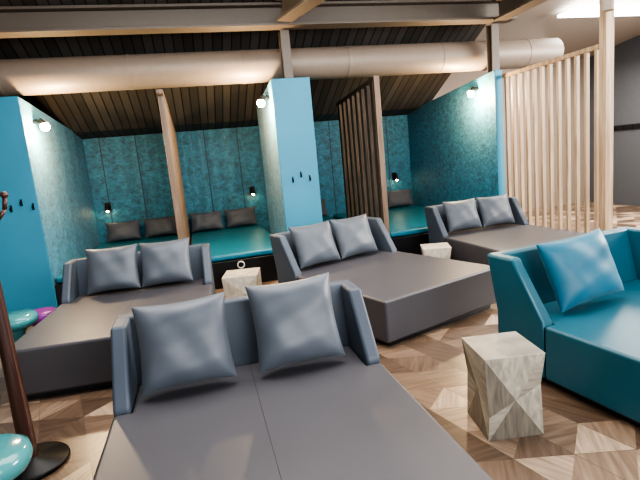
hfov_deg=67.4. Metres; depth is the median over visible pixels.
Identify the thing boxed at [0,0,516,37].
ceiling beam
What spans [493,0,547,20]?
ceiling beam
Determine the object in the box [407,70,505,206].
wall
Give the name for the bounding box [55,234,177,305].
platform bed
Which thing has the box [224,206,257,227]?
cushion
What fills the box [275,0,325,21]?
ceiling beam
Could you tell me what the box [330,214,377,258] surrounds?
cushion
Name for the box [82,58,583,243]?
wall
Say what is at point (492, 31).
steel column
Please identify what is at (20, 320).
round stool
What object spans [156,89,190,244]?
slatted screen
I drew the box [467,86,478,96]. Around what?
wall spotlight
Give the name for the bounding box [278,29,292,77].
steel column
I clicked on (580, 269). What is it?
cushion
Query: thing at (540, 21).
ceiling
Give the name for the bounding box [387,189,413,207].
cushion
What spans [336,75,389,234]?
slatted screen
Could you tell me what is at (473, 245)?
daybed
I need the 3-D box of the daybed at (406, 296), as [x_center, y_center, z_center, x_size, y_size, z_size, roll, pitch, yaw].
[0.596,0.303,5.070,1.460,0.820,1.926,-12,11,-32]
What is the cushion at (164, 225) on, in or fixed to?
on the platform bed at (164, 238)
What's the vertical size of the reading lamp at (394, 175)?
0.175 m
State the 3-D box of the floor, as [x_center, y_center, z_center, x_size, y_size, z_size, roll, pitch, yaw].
[0.610,0.874,4.454,15.000,0.100,14.000,-8,10,-13]
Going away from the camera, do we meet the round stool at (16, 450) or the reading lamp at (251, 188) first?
the round stool at (16, 450)
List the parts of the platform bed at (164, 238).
mattress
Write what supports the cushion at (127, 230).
on the platform bed at (164, 238)
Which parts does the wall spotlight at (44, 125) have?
bulb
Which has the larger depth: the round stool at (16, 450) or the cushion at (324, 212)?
the cushion at (324, 212)
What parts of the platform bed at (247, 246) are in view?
mattress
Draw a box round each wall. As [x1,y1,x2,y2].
[0,96,99,312]
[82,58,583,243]
[256,77,322,233]
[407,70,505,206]
[590,35,639,205]
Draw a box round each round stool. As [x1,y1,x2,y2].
[0,434,32,479]
[8,309,38,342]
[32,307,55,325]
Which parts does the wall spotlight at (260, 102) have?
bulb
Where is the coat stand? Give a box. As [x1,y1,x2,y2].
[0,191,69,479]
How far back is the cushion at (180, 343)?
2.59 m
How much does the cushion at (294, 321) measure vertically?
0.475 m
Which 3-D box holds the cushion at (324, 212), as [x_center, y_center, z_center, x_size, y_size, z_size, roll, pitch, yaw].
[-0.157,-0.628,9.598,0.600,0.345,0.208,-8,10,-14]
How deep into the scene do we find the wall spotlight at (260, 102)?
6.53 m
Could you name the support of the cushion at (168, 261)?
on the daybed at (68, 350)
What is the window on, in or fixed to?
attached to the ceiling at (540, 21)
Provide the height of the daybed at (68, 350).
0.780 m
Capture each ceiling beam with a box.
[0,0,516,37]
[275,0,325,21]
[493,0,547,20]
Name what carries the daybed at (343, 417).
on the floor
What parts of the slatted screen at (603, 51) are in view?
rail, post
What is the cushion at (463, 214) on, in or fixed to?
on the daybed at (473, 245)
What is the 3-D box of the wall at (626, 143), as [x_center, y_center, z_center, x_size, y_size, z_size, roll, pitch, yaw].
[7.888,-2.141,5.273,0.200,4.200,12.800,-8,10,-13]
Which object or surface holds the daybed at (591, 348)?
on the floor
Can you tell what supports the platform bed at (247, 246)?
on the floor
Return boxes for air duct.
[0,38,563,96]
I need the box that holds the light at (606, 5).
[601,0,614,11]
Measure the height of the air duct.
0.448 m
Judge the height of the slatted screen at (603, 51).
3.700 m
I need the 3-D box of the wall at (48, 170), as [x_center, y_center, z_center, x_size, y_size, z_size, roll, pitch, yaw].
[-4.282,-0.532,7.212,1.000,2.659,3.100,-8,10,-13]
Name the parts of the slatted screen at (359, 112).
rail, post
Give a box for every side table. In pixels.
[222,267,261,298]
[420,242,451,258]
[461,331,544,440]
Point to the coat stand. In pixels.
(47, 457)
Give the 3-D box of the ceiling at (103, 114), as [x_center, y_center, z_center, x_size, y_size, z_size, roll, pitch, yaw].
[-1.642,-1.824,2.807,10.600,1.480,12.700,-8,10,-13]
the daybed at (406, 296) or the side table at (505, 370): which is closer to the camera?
the side table at (505, 370)
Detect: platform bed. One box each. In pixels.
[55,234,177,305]
[191,224,277,288]
[322,216,335,223]
[334,205,428,254]
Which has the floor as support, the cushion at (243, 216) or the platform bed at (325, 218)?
the platform bed at (325, 218)
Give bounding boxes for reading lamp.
[104,202,111,211]
[249,186,254,194]
[392,172,398,180]
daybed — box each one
[15,243,215,399]
[93,280,492,479]
[270,217,495,346]
[424,196,584,264]
[487,227,639,426]
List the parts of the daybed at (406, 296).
backrest, seat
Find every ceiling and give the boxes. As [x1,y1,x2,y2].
[0,0,485,138]
[475,0,639,58]
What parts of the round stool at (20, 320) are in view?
seat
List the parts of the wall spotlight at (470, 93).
bulb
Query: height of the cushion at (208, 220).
0.345 m
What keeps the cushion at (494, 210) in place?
on the daybed at (473, 245)
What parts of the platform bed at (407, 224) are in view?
mattress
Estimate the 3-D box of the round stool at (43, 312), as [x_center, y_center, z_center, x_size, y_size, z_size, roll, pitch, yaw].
[-2.943,0.897,5.104,0.340,0.300,0.340,-8,10,-13]
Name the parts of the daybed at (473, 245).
backrest, seat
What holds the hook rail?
attached to the wall at (626, 143)
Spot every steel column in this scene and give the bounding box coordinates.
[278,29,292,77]
[486,23,499,72]
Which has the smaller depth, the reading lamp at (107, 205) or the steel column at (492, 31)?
the steel column at (492, 31)
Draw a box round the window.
[557,4,639,17]
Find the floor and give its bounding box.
[0,202,639,479]
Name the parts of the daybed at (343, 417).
backrest, seat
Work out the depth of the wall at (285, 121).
6.58 m
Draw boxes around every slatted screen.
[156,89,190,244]
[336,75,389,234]
[502,0,613,232]
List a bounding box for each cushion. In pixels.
[85,243,140,294]
[105,219,141,242]
[131,292,237,395]
[139,237,193,286]
[143,216,176,237]
[190,210,223,231]
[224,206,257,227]
[245,272,344,373]
[288,220,340,268]
[321,198,327,215]
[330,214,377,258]
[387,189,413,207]
[442,198,482,231]
[476,194,514,226]
[536,228,624,312]
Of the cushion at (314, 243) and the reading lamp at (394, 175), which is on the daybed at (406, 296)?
the cushion at (314, 243)
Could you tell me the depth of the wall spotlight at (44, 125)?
6.05 m
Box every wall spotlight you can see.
[32,118,49,130]
[257,95,269,106]
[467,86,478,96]
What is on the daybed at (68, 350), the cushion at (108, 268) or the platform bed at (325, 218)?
the cushion at (108, 268)
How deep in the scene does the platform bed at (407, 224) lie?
7.35 m
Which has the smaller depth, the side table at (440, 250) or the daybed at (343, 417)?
the daybed at (343, 417)
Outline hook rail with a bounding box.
[613,123,639,130]
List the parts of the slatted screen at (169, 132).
rail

